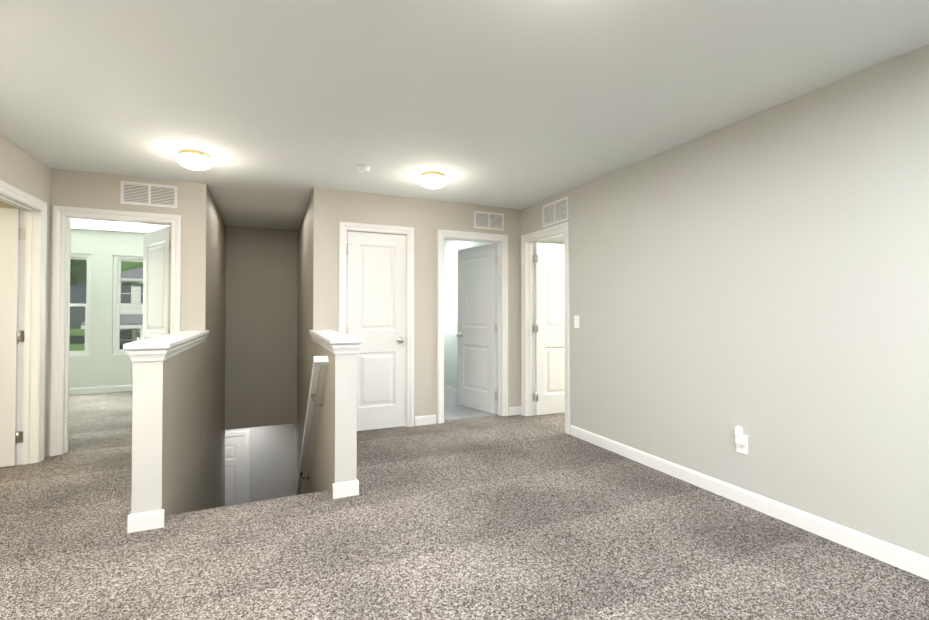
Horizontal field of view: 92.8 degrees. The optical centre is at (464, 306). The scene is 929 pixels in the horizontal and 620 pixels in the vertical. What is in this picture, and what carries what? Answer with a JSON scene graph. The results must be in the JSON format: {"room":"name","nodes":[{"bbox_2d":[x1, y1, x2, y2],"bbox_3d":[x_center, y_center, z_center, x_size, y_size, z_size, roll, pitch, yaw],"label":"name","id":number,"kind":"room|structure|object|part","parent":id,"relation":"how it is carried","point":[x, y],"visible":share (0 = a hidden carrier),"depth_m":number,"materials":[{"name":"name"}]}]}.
{"room":"upstairs landing","nodes":[
{"label":"upstairs landing","id":0,"kind":"room"},
{"bbox_2d":[0,135,50,457],"bbox_3d":[-2.144,0.001,0.506,0.120,2.440,7.050,0,-1,-24],"label":"wall","id":1,"kind":"structure","parent":0,"point":[23,170],"depth_m":3.50,"materials":[{"name":"beige paint"}]},
{"bbox_2d":[0,208,20,466],"bbox_3d":[-3.879,0.239,3.316,0.786,2.022,0.177,0,-1,-30],"label":"room door","id":2,"kind":"structure","parent":1,"relation":"in","point":[10,233],"depth_m":3.47,"materials":[{"name":"white paint"}]},
{"bbox_2d":[0,180,46,464],"bbox_3d":[-3.341,0.197,3.195,0.160,2.119,0.938,0,-1,-24],"label":"trim","id":3,"kind":"structure","parent":1,"relation":"attached to","point":[32,331],"depth_m":3.55,"materials":[{"name":"white paint"}]},
{"bbox_2d":[0,168,188,455],"bbox_3d":[-4.284,0.040,3.471,3.640,2.440,0.123,0,-1,-24],"label":"wall","id":4,"kind":"structure","parent":0,"point":[79,189],"depth_m":3.96,"materials":[{"name":"beige paint"}]},
{"bbox_2d":[50,206,180,455],"bbox_3d":[-3.102,0.207,3.999,0.928,2.119,0.155,0,-1,-24],"label":"trim","id":5,"kind":"structure","parent":4,"relation":"attached to","point":[63,216],"depth_m":3.81,"materials":[{"name":"white paint"}]},
{"bbox_3d":[-2.881,-1.021,4.046,0.430,0.205,0.008,0,-1,-24],"label":"air vent","id":6,"kind":"part","parent":4,"relation":"part of","materials":[{"name":"white metal"}]},
{"bbox_2d":[136,226,170,340],"bbox_3d":[-3.082,0.253,4.433,0.776,2.022,0.177,-1,-1,39],"label":"bedroom door","id":7,"kind":"structure","parent":4,"relation":"in","point":[156,276],"depth_m":4.41,"materials":[{"name":"white paint"}]},
{"bbox_2d":[69,229,146,387],"bbox_3d":[-5.625,0.081,6.657,3.780,2.440,0.140,0,-1,-24],"label":"wall","id":8,"kind":"structure","parent":0,"point":[101,365],"depth_m":6.66,"materials":[{"name":"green paint"}]},
{"bbox_2d":[69,254,90,356],"bbox_3d":[-5.844,-0.021,6.550,0.530,1.520,0.120,0,-1,-24],"label":"window","id":9,"kind":"structure","parent":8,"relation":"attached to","point":[87,311],"depth_m":6.62,"materials":[{"name":"white paint"}]},
{"bbox_2d":[69,385,132,394],"bbox_3d":[-5.657,1.252,6.543,3.640,0.095,0.014,0,-1,-24],"label":"baseboard","id":10,"kind":"structure","parent":8,"relation":"attached to","point":[123,388],"depth_m":6.63,"materials":[{"name":"white paint"}]},
{"bbox_2d":[112,255,142,354],"bbox_3d":[-5.132,-0.017,6.867,0.510,1.520,0.120,0,-1,-24],"label":"window","id":11,"kind":"structure","parent":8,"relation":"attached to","point":[117,294],"depth_m":6.79,"materials":[{"name":"white paint"}]},
{"bbox_2d":[131,182,225,519],"bbox_3d":[-2.883,1.459,4.953,0.140,5.240,5.430,0,-1,-24],"label":"wall","id":12,"kind":"structure","parent":0,"point":[178,409],"depth_m":3.73,"materials":[{"name":"beige paint"}]},
{"bbox_2d":[127,511,152,532],"bbox_3d":[-2.230,1.210,3.293,0.060,0.095,1.888,0,-1,-24],"label":"baseboard","id":13,"kind":"structure","parent":12,"relation":"attached to","point":[136,522],"depth_m":2.45,"materials":[{"name":"white paint"}]},
{"bbox_2d":[123,330,209,361],"bbox_3d":[-2.150,0.268,3.321,0.212,0.100,1.896,0,-1,-24],"label":"cap","id":14,"kind":"object","parent":12,"relation":"on","point":[162,347],"visible":1,"depth_m":2.60,"materials":[{"name":"white paint"}]},
{"bbox_2d":[225,424,293,502],"bbox_3d":[-3.360,2.858,7.213,2.600,2.500,0.120,0,-1,-24],"label":"wall","id":15,"kind":"structure","parent":0,"point":[271,469],"depth_m":7.24,"materials":[{"name":"paint"}]},
{"bbox_2d":[225,436,243,505],"bbox_3d":[-3.885,3.085,6.929,0.764,2.022,0.035,0,-1,-24],"label":"door","id":16,"kind":"structure","parent":15,"relation":"in","point":[234,470],"depth_m":7.03,"materials":[{"name":"white paint"}]},
{"bbox_2d":[225,430,249,502],"bbox_3d":[-3.900,3.045,6.961,0.928,2.119,0.142,0,-1,-24],"label":"trim","id":17,"kind":"structure","parent":15,"relation":"attached to","point":[246,433],"depth_m":7.08,"materials":[{"name":"white paint"}]},
{"bbox_2d":[225,225,297,429],"bbox_3d":[-2.960,0.301,6.483,0.950,2.885,0.120,0,-1,-24],"label":"wall","id":18,"kind":"structure","parent":0,"point":[261,328],"depth_m":6.42,"materials":[{"name":"beige paint"}]},
{"bbox_2d":[293,187,356,495],"bbox_3d":[-1.887,1.464,5.396,0.140,5.240,5.430,0,-1,-24],"label":"wall","id":19,"kind":"structure","parent":0,"point":[331,457],"depth_m":4.33,"materials":[{"name":"beige paint"}]},
{"bbox_2d":[295,356,327,494],"bbox_3d":[-1.657,1.658,4.584,0.099,2.554,3.052,0,-1,-24],"label":"handrail","id":20,"kind":"object","parent":19,"relation":"attached to","point":[318,361],"visible":0.75,"depth_m":3.72,"materials":[{"name":"white paint"}]},
{"bbox_2d":[309,330,362,353],"bbox_3d":[-1.091,0.272,3.622,0.212,0.100,1.586,0,-1,-24],"label":"cap","id":21,"kind":"object","parent":19,"relation":"on","point":[334,342],"visible":1,"depth_m":2.95,"materials":[{"name":"white paint"}]},
{"bbox_2d":[345,480,358,495],"bbox_3d":[-1.027,1.214,3.651,0.030,0.095,1.564,0,-1,-24],"label":"baseboard","id":22,"kind":"structure","parent":19,"relation":"attached to","point":[353,486],"depth_m":2.93,"materials":[{"name":"white paint"}]},
{"bbox_2d":[328,189,520,425],"bbox_3d":[-0.363,0.058,4.880,2.210,2.440,0.115,0,-1,-24],"label":"wall","id":23,"kind":"structure","parent":0,"point":[426,219],"depth_m":4.79,"materials":[{"name":"beige paint"}]},
{"bbox_2d":[346,231,405,430],"bbox_3d":[-0.915,0.255,4.587,0.632,2.022,0.177,0,-1,-24],"label":"closet door","id":24,"kind":"structure","parent":23,"relation":"in","point":[376,292],"depth_m":4.58,"materials":[{"name":"white paint"}]},
{"bbox_2d":[339,221,413,426],"bbox_3d":[-0.925,0.215,4.628,0.778,2.119,0.155,0,-1,-24],"label":"trim","id":25,"kind":"structure","parent":23,"relation":"attached to","point":[345,227],"depth_m":4.69,"materials":[{"name":"white paint"}]},
{"bbox_2d":[415,416,424,424],"bbox_3d":[-1.051,1.248,6.245,0.014,0.095,2.965,0,-1,-24],"label":"baseboard","id":26,"kind":"structure","parent":23,"relation":"attached to","point":[420,418],"depth_m":4.74,"materials":[{"name":"white paint"}]},
{"bbox_2d":[437,229,507,423],"bbox_3d":[0.080,0.221,5.075,0.878,2.119,0.155,0,-1,-24],"label":"trim","id":27,"kind":"structure","parent":23,"relation":"attached to","point":[500,240],"depth_m":5.16,"materials":[{"name":"white paint"}]},
{"bbox_2d":[456,244,496,413],"bbox_3d":[0.149,0.267,5.540,0.177,2.022,0.726,1,-1,-39],"label":"door","id":28,"kind":"structure","parent":23,"relation":"in","point":[477,357],"depth_m":5.49,"materials":[{"name":"white paint"}]},
{"bbox_3d":[0.149,0.256,5.540,0.177,1.714,0.726,1,-1,-38],"label":"middle door hardware","id":29,"kind":"part","parent":28,"relation":"part of","materials":[{"name":"white wood"}]},
{"bbox_2d":[474,211,503,230],"bbox_3d":[0.286,-0.989,5.115,0.385,0.200,0.008,0,-1,-24],"label":"air vent","id":30,"kind":"object","parent":23,"relation":"in","point":[488,220],"visible":1,"depth_m":5.11,"materials":[{"name":"white metal"}]},
{"bbox_2d":[0,391,928,619],"bbox_3d":[-0.786,1.404,3.046,9.940,0.300,10.620,0,-1,-24],"label":"floor","id":31,"kind":"structure","parent":0,"point":[521,517],"depth_m":2.29,"materials":[{"name":"carpet"}]},
{"bbox_2d":[0,0,928,243],"bbox_3d":[-0.786,-1.246,3.080,9.940,0.120,10.620,0,-1,-24],"label":"ceiling","id":32,"kind":"structure","parent":0,"point":[277,111],"depth_m":2.37,"materials":[{"name":"paint"}]},
{"bbox_2d":[175,149,212,169],"bbox_3d":[-2.095,-1.123,3.438,0.253,0.116,0.253,0,-1,-24],"label":"flush-mount light","id":33,"kind":"object","parent":32,"relation":"attached to","point":[193,159],"visible":1,"depth_m":3.36,"materials":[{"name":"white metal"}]},
{"bbox_2d":[355,165,369,172],"bbox_3d":[-0.864,-1.159,3.745,0.124,0.036,0.124,0,-1,-24],"label":"smoke detector","id":34,"kind":"object","parent":32,"relation":"attached to","point":[362,168],"visible":1,"depth_m":3.71,"materials":[{"name":"white plastic"}]},
{"bbox_2d":[419,171,446,188],"bbox_3d":[-0.281,-1.116,3.960,0.253,0.116,0.253,0,-1,-24],"label":"flush-mount light","id":35,"kind":"object","parent":32,"relation":"attached to","point":[433,180],"visible":1,"depth_m":3.88,"materials":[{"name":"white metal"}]},
{"bbox_2d":[444,383,497,420],"bbox_3d":[-0.505,1.295,6.451,1.180,0.006,3.030,0,-1,-24],"label":"floor","id":36,"kind":"structure","parent":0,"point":[454,409],"depth_m":5.43,"materials":[{"name":"grey tile"}]},
{"bbox_2d":[444,44,928,557],"bbox_3d":[1.468,0.042,3.629,0.120,2.440,9.820,0,-1,-24],"label":"wall","id":37,"kind":"structure","parent":0,"point":[761,279],"depth_m":2.61,"materials":[{"name":"beige paint"}]},
{"bbox_2d":[521,222,569,433],"bbox_3d":[0.924,0.218,4.851,0.160,2.119,0.898,0,-1,-24],"label":"trim","id":38,"kind":"structure","parent":37,"relation":"attached to","point":[528,240],"depth_m":5.17,"materials":[{"name":"white paint"}]},
{"bbox_2d":[535,243,564,414],"bbox_3d":[1.177,0.265,5.325,0.746,2.022,0.177,0,-1,-21],"label":"room door","id":39,"kind":"structure","parent":37,"relation":"in","point":[549,338],"depth_m":5.25,"materials":[{"name":"white paint"}]},
{"bbox_2d":[542,196,567,227],"bbox_3d":[0.949,-0.985,4.653,0.008,0.240,0.450,0,-1,-24],"label":"air vent","id":40,"kind":"object","parent":37,"relation":"in","point":[555,212],"visible":1,"depth_m":4.64,"materials":[{"name":"white metal"}]},
{"bbox_2d":[574,316,578,327],"bbox_3d":[1.091,0.150,4.313,0.013,0.120,0.072,0,-1,-24],"label":"switch plate","id":41,"kind":"object","parent":37,"relation":"attached to","point":[576,321],"visible":1,"depth_m":4.31,"materials":[{"name":"white plastic"}]},
{"bbox_2d":[735,426,747,454],"bbox_3d":[1.743,0.846,2.799,0.045,0.171,0.072,0,-1,-24],"label":"outlet","id":42,"kind":"object","parent":37,"relation":"attached to","point":[741,440],"visible":0.98,"depth_m":2.79,"materials":[{"name":"white plastic"}]},
{"bbox_2d":[570,425,928,579],"bbox_3d":[2.203,1.191,1.797,0.014,0.095,5.663,0,-1,-24],"label":"baseboard","id":43,"kind":"structure","parent":37,"relation":"attached to","point":[899,557],"depth_m":2.58,"materials":[{"name":"white paint"}]},
{"label":"outside","id":44,"kind":"structure","parent":0,"visible":0},
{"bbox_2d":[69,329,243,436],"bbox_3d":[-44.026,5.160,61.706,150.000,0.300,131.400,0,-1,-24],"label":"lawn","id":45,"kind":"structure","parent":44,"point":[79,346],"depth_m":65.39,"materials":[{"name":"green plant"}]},
{"bbox_2d":[70,259,142,285],"bbox_3d":[-46.388,-7.322,58.432,19.557,24.584,20.055,0,-1,-24],"label":"tree","id":46,"kind":"object","parent":45,"relation":"on","point":[83,267],"depth_m":51.79,"materials":[{"name":"green plant"}]},
{"bbox_2d":[81,267,142,348],"bbox_3d":[-25.200,0.639,38.753,9.700,8.150,11.650,0,-1,-24],"label":"house","id":47,"kind":"structure","parent":45,"relation":"on","point":[138,322],"depth_m":34.32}
]}

